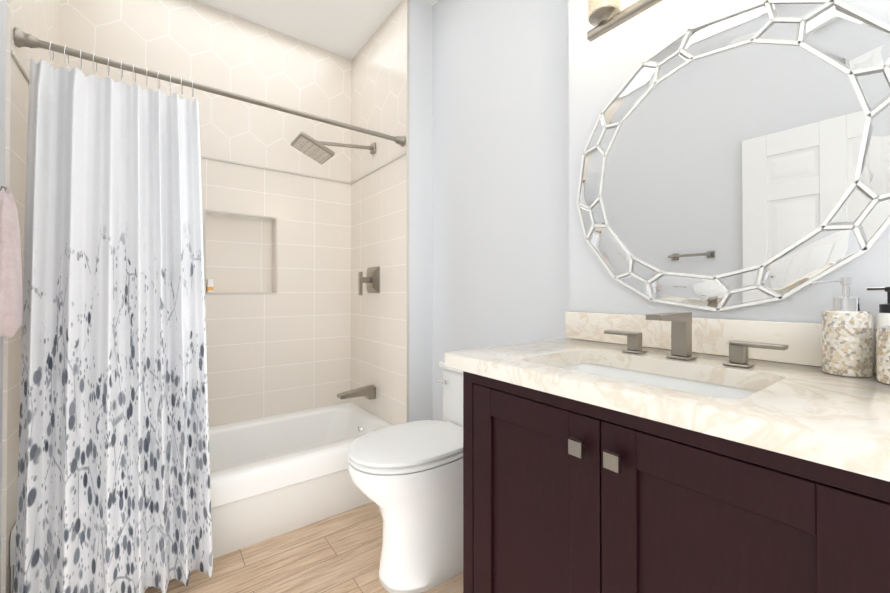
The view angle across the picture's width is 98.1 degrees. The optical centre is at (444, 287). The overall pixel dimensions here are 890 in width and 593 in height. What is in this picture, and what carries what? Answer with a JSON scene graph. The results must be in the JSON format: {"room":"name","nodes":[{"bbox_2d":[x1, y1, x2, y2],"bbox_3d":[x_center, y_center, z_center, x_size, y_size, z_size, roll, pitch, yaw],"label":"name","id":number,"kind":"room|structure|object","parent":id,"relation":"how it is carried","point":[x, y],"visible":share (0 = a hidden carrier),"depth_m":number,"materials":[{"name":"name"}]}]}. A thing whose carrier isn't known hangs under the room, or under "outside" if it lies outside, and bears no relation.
{"room":"bathroom","nodes":[
{"label":"bathroom","id":0,"kind":"room"},
{"bbox_2d":[0,0,6,592],"bbox_3d":[-1.001,-0.266,0.547,0.160,3.045,3.250,0,-1,-37],"label":"wall","id":1,"kind":"structure","parent":0,"point":[3,3],"depth_m":1.24,"materials":[{"name":"white paint"}]},
{"bbox_2d":[1,0,59,592],"bbox_3d":[-1.668,-0.232,1.579,0.010,2.895,0.798,0,-1,-37],"label":"wall tile","id":2,"kind":"structure","parent":1,"relation":"attached to","point":[39,19],"depth_m":1.32,"materials":[{"name":"beige tile"}]},
{"bbox_2d":[14,27,405,146],"bbox_3d":[-0.850,-0.849,1.771,1.521,0.060,0.060,0,-1,-37],"label":"curtain rod","id":3,"kind":"object","parent":2,"relation":"attached to","point":[22,39],"visible":1,"depth_m":1.58,"materials":[{"name":"silver metal"}]},
{"bbox_2d":[14,41,212,592],"bbox_3d":[-1.179,0.130,1.427,0.554,1.999,0.185,0,-1,-37],"label":"shower curtain","id":4,"kind":"object","parent":3,"relation":"hanging from","point":[113,489],"visible":0.98,"depth_m":1.42,"materials":[{"name":"fabric"}]},
{"bbox_2d":[60,0,351,426],"bbox_3d":[-1.283,-0.250,2.453,1.994,3.045,0.140,0,-1,-37],"label":"wall","id":5,"kind":"structure","parent":0,"point":[286,348],"depth_m":2.46,"materials":[{"name":"tile"}]},
{"bbox_2d":[207,279,212,291],"bbox_3d":[-1.417,-0.013,2.329,0.030,0.077,0.046,0,-1,-37],"label":"box","id":6,"kind":"object","parent":5,"relation":"in","point":[209,285],"visible":1,"depth_m":2.31,"materials":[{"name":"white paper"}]},
{"bbox_2d":[11,0,408,422],"bbox_3d":[-1.050,-0.429,2.043,1.534,2.494,0.798,0,-1,-37],"label":"trim","id":7,"kind":"structure","parent":5,"relation":"attached to","point":[24,72],"depth_m":2.20,"materials":[{"name":"beige tile"}]},
{"bbox_2d":[145,502,462,592],"bbox_3d":[-0.309,1.212,1.140,1.994,0.100,3.390,0,-1,-37],"label":"floor","id":8,"kind":"structure","parent":0,"point":[339,553],"depth_m":1.63,"materials":[{"name":"brown wood"}]},
{"bbox_2d":[10,402,392,592],"bbox_3d":[-1.064,0.994,2.042,1.520,0.351,0.760,0,-1,-37],"label":"bathtub","id":9,"kind":"object","parent":8,"relation":"on","point":[274,476],"visible":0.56,"depth_m":1.92,"materials":[{"name":"white ceramic"}]},
{"bbox_2d":[347,361,462,592],"bbox_3d":[-0.060,0.761,1.649,0.722,0.810,0.390,0,-1,-37],"label":"toilet","id":10,"kind":"object","parent":8,"relation":"on","point":[407,478],"visible":0.71,"depth_m":1.49,"materials":[{"name":"white ceramic"}]},
{"bbox_2d":[445,311,889,592],"bbox_3d":[0.500,0.621,0.894,0.576,1.078,0.909,0,-1,-37],"label":"bathroom vanity","id":11,"kind":"object","parent":8,"relation":"on","point":[596,459],"visible":1,"depth_m":0.70,"materials":[{"name":"brown wood"}]},
{"bbox_2d":[604,312,787,367],"bbox_3d":[0.556,0.121,0.952,0.177,0.118,0.412,0,-1,-37],"label":"faucet","id":12,"kind":"object","parent":11,"relation":"on","point":[681,335],"visible":1,"depth_m":0.97,"materials":[{"name":"silver metal"}]},
{"bbox_2d":[812,277,872,377],"bbox_3d":[0.831,0.078,0.806,0.074,0.201,0.084,0,-1,-37],"label":"soap dispenser","id":13,"kind":"object","parent":11,"relation":"on","point":[847,334],"visible":1,"depth_m":0.78,"materials":[{"name":"stone"}]},
{"bbox_2d":[866,287,889,374],"bbox_3d":[0.892,0.088,0.778,0.048,0.181,0.059,0,-1,-37],"label":"pump bottle","id":14,"kind":"object","parent":11,"relation":"on","point":[882,317],"visible":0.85,"depth_m":0.78,"materials":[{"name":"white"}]},
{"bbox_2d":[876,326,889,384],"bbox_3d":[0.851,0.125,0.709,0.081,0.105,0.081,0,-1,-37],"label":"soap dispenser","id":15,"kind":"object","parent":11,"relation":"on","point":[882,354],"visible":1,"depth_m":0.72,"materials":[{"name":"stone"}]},
{"bbox_2d":[195,0,437,59],"bbox_3d":[-0.309,-1.733,1.165,1.994,0.100,3.390,0,-1,-37],"label":"ceiling","id":16,"kind":"structure","parent":0,"point":[346,28],"depth_m":2.39,"materials":[{"name":"white paint"}]},
{"bbox_2d":[409,0,432,421],"bbox_3d":[-0.323,-0.248,2.592,0.290,3.045,0.790,0,-1,-37],"label":"wall","id":17,"kind":"structure","parent":0,"point":[420,200],"depth_m":2.24,"materials":[{"name":"white paint"}]},
{"bbox_2d":[351,0,406,424],"bbox_3d":[-0.446,-0.224,2.506,0.010,2.895,0.778,0,-1,-37],"label":"wall tile","id":18,"kind":"structure","parent":17,"relation":"attached to","point":[378,238],"depth_m":2.44,"materials":[{"name":"beige tile"}]},
{"bbox_2d":[291,131,375,164],"bbox_3d":[-0.664,-0.858,2.378,0.498,0.170,0.210,0,-1,-37],"label":"shower head","id":19,"kind":"object","parent":18,"relation":"attached to","point":[312,148],"visible":1,"depth_m":2.29},
{"bbox_2d":[337,385,375,399],"bbox_3d":[-0.559,0.675,2.444,0.234,0.076,0.068,0,-1,-37],"label":"tub spout","id":20,"kind":"object","parent":18,"relation":"attached to","point":[368,392],"visible":1,"depth_m":2.44,"materials":[{"name":"silver metal"}]},
{"bbox_2d":[358,266,379,294],"bbox_3d":[-0.505,-0.044,2.491,0.100,0.185,0.170,0,-1,-37],"label":"shower valve","id":21,"kind":"object","parent":18,"relation":"attached to","point":[371,279],"visible":1,"depth_m":2.46,"materials":[{"name":"silver metal"}]},
{"bbox_2d":[432,0,889,420],"bbox_3d":[0.685,-0.259,1.316,0.206,3.045,2.460,0,-1,-37],"label":"wall","id":22,"kind":"structure","parent":0,"point":[525,92],"depth_m":1.70,"materials":[{"name":"white paint"}]},
{"bbox_2d":[587,0,662,41],"bbox_3d":[0.677,-0.918,1.047,0.134,0.191,0.620,0,-1,-37],"label":"sconce","id":23,"kind":"object","parent":22,"relation":"attached to","point":[604,16],"visible":1,"depth_m":1.21,"materials":[{"name":"silver metal"}]},
{"bbox_2d":[577,0,889,310],"bbox_3d":[0.723,-0.339,1.077,0.020,0.805,0.805,0,-1,-37],"label":"mirror","id":24,"kind":"object","parent":22,"relation":"attached to","point":[737,158],"visible":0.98,"depth_m":0.99,"materials":[{"name":"silver glass"}]},
{"bbox_3d":[-1.292,-0.274,1.110,0.047,0.041,0.040,0,-1,-37],"label":"towel hook","id":25,"kind":"object","parent":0,"visible":0},
{"bbox_2d":[0,188,22,337],"bbox_3d":[-1.275,-0.073,1.115,0.068,0.430,0.174,0,-1,-37],"label":"hanging towel","id":26,"kind":"object","parent":25,"relation":"hanging from","point":[11,303],"visible":1,"depth_m":1.09,"materials":[{"name":"fabric"}]}
]}

